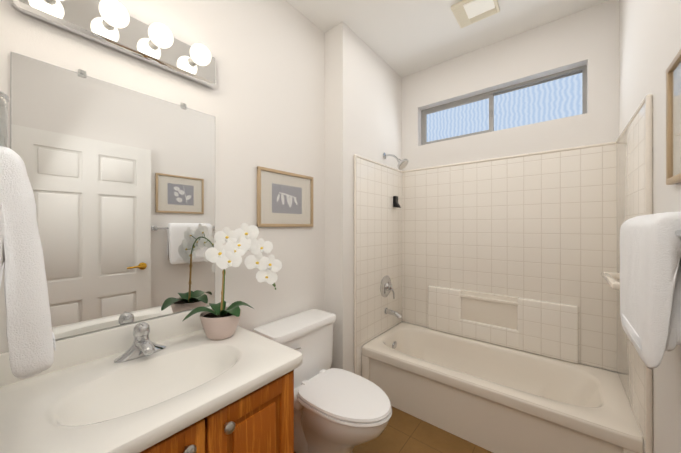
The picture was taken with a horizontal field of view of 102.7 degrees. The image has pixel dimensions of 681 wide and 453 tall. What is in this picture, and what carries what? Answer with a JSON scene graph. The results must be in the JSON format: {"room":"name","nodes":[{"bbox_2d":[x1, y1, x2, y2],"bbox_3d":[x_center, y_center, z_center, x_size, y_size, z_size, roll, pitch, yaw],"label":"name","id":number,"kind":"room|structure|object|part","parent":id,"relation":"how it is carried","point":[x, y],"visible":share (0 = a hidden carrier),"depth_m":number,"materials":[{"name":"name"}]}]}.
{"room":"bathroom","nodes":[
{"label":"bathroom","id":0,"kind":"room"},
{"bbox_2d":[0,0,324,352],"bbox_3d":[-0.749,-0.083,1.413,0.140,2.800,4.000,0,0,39],"label":"wall","id":1,"kind":"structure","parent":0,"point":[262,101],"depth_m":1.56,"materials":[{"name":"white paint"}]},
{"bbox_2d":[11,52,214,339],"bbox_3d":[-0.861,-0.092,1.149,0.014,0.988,0.676,0,0,39],"label":"mirror","id":2,"kind":"object","parent":1,"relation":"attached to","point":[122,180],"visible":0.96,"depth_m":1.09,"materials":[{"name":"grey mirror"}]},
{"bbox_2d":[13,0,215,87],"bbox_3d":[-0.804,-0.785,1.100,0.166,0.151,0.662,0,0,39],"label":"vanity light","id":3,"kind":"object","parent":1,"relation":"attached to","point":[113,24],"visible":1,"depth_m":1.08,"materials":[{"name":"silver metal"}]},
{"bbox_2d":[257,166,312,226],"bbox_3d":[-0.345,-0.176,1.785,0.020,0.358,0.461,0,0,39],"label":"picture","id":4,"kind":"object","parent":1,"relation":"attached to","point":[284,199],"visible":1,"depth_m":1.76,"materials":[{"name":"beige"}]},
{"bbox_2d":[325,22,401,372],"bbox_3d":[0.243,-0.082,2.395,0.177,2.800,0.946,0,0,39],"label":"wall","id":5,"kind":"structure","parent":0,"point":[363,98],"depth_m":2.05,"materials":[{"name":"white paint"}]},
{"bbox_2d":[354,154,401,375],"bbox_3d":[0.349,0.384,2.371,0.021,1.868,0.780,0,0,39],"label":"tiled wall","id":6,"kind":"structure","parent":5,"relation":"attached to","point":[377,224],"depth_m":2.28,"materials":[{"name":"beige tile"}]},
{"bbox_2d":[393,196,400,207],"bbox_3d":[0.525,-0.227,2.538,0.054,0.110,0.044,0,0,39],"label":"holder","id":7,"kind":"object","parent":6,"relation":"attached to","point":[395,202],"visible":1,"depth_m":2.53,"materials":[{"name":"black plastic"}]},
{"bbox_2d":[380,153,408,318],"bbox_3d":[0.480,0.070,2.369,0.224,1.464,0.190,0,0,39],"label":"fittings","id":8,"kind":"object","parent":5,"relation":"attached to","point":[385,286],"visible":1,"depth_m":2.38,"materials":[{"name":"silver metal"}]},
{"bbox_2d":[294,406,492,452],"bbox_3d":[-0.032,1.367,0.836,1.980,0.100,4.000,0,0,39],"label":"floor","id":9,"kind":"structure","parent":0,"point":[403,432],"depth_m":1.68,"materials":[{"name":"tile"}]},
{"bbox_2d":[0,302,302,452],"bbox_3d":[-0.630,0.848,0.954,0.616,0.937,0.826,0,0,39],"label":"bathroom vanity","id":10,"kind":"object","parent":9,"relation":"on","point":[173,383],"visible":1,"depth_m":0.92,"materials":[{"name":"brown wood"}]},
{"bbox_2d":[114,322,165,362],"bbox_3d":[-0.761,0.443,1.057,0.133,0.126,0.172,0,0,39],"label":"faucet","id":11,"kind":"object","parent":10,"relation":"on","point":[142,350],"depth_m":1.05,"materials":[{"name":"silver metal"}]},
{"bbox_2d":[183,223,281,339],"bbox_3d":[-0.519,0.244,1.305,0.263,0.522,0.406,0,0,39],"label":"orchid","id":12,"kind":"object","parent":10,"relation":"on","point":[220,321],"visible":1,"depth_m":1.26,"materials":[{"name":"white plant"}]},
{"bbox_3d":[-0.552,0.451,1.261,0.176,0.109,0.176,0,0,39],"label":"pot","id":13,"kind":"part","parent":12,"relation":"part of","materials":[{"name":"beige ceramic"}]},
{"bbox_2d":[252,309,391,452],"bbox_3d":[-0.063,0.952,1.535,0.756,0.731,0.520,0,0,39],"label":"toilet","id":14,"kind":"object","parent":9,"relation":"on","point":[336,410],"visible":0.81,"depth_m":1.48,"materials":[{"name":"white ceramic"}]},
{"bbox_2d":[361,322,643,452],"bbox_3d":[0.975,1.128,1.947,1.517,0.380,0.721,0,0,39],"label":"bathtub","id":15,"kind":"object","parent":9,"relation":"on","point":[493,398],"visible":0.96,"depth_m":1.74,"materials":[{"name":"white ceramic"}]},
{"bbox_2d":[286,0,607,76],"bbox_3d":[-0.032,-1.533,0.838,1.980,0.100,4.000,0,0,39],"label":"ceiling","id":16,"kind":"structure","parent":0,"point":[402,38],"depth_m":1.99,"materials":[{"name":"white paint"}]},
{"bbox_2d":[451,0,499,27],"bbox_3d":[0.913,-1.467,1.843,0.255,0.030,0.240,0,0,39],"label":"fan","id":17,"kind":"object","parent":16,"relation":"attached to","point":[467,12],"visible":1,"depth_m":1.84,"materials":[{"name":"white plastic"}]},
{"bbox_2d":[402,0,618,372],"bbox_3d":[1.183,-0.082,2.349,1.700,2.800,0.160,0,0,39],"label":"wall","id":18,"kind":"structure","parent":0,"point":[589,37],"depth_m":2.06,"materials":[{"name":"white paint"}]},
{"bbox_2d":[421,65,586,144],"bbox_3d":[1.275,-0.954,2.308,1.205,0.367,0.051,0,0,39],"label":"window","id":19,"kind":"structure","parent":18,"relation":"in","point":[562,94],"depth_m":2.23,"materials":[{"name":"blue glass"}]},
{"bbox_2d":[402,142,609,369],"bbox_3d":[1.187,0.193,2.212,1.524,1.486,0.051,0,0,39],"label":"tiled wall","id":20,"kind":"structure","parent":18,"relation":"attached to","point":[521,252],"depth_m":2.09,"materials":[{"name":"beige tile"}]},
{"bbox_2d":[619,0,680,452],"bbox_3d":[0.686,-0.084,0.261,0.140,2.800,4.000,0,0,39],"label":"wall","id":21,"kind":"structure","parent":0,"point":[649,39],"depth_m":1.06,"materials":[{"name":"white paint"}]},
{"bbox_2d":[598,266,619,293],"bbox_3d":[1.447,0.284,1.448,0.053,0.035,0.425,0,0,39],"label":"soap dish","id":22,"kind":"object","parent":21,"relation":"attached to","point":[609,280],"depth_m":1.75,"materials":[{"name":"beige ceramic"}]},
{"bbox_2d":[610,94,652,452],"bbox_3d":[1.520,0.383,1.430,0.024,1.868,0.780,0,0,39],"label":"tiled wall","id":23,"kind":"structure","parent":21,"relation":"attached to","point":[631,155],"depth_m":1.37,"materials":[{"name":"beige tile"}]},
{"bbox_2d":[619,212,680,368],"bbox_3d":[0.954,0.168,0.814,0.132,0.414,0.644,0,0,39],"label":"towel","id":24,"kind":"object","parent":21,"relation":"attached to","point":[650,280],"visible":1,"depth_m":0.70,"materials":[{"name":"white fabric"}]},
{"bbox_2d":[665,257,680,350],"bbox_3d":[0.959,0.156,0.827,0.072,0.341,0.376,0,0,39],"label":"towel","id":25,"kind":"object","parent":24,"relation":"hanging from","point":[674,331],"depth_m":0.68,"materials":[{"name":"white fabric"}]},
{"bbox_2d":[666,49,680,184],"bbox_3d":[0.960,-0.334,0.733,0.020,0.388,0.460,0,0,39],"label":"picture","id":26,"kind":"object","parent":21,"relation":"attached to","point":[673,123],"visible":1,"depth_m":0.88,"materials":[{"name":"beige wood"}]},
{"bbox_3d":[-0.514,-0.084,0.237,1.700,2.800,0.140,0,0,39],"label":"wall","id":27,"kind":"structure","parent":0,"visible":0},
{"bbox_2d":[0,91,55,378],"bbox_3d":[-0.697,0.009,0.567,0.172,0.595,0.143,0,0,39],"label":"towel","id":28,"kind":"object","parent":27,"relation":"attached to","point":[31,341],"visible":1,"depth_m":0.53,"materials":[{"name":"white fabric"}]}
]}

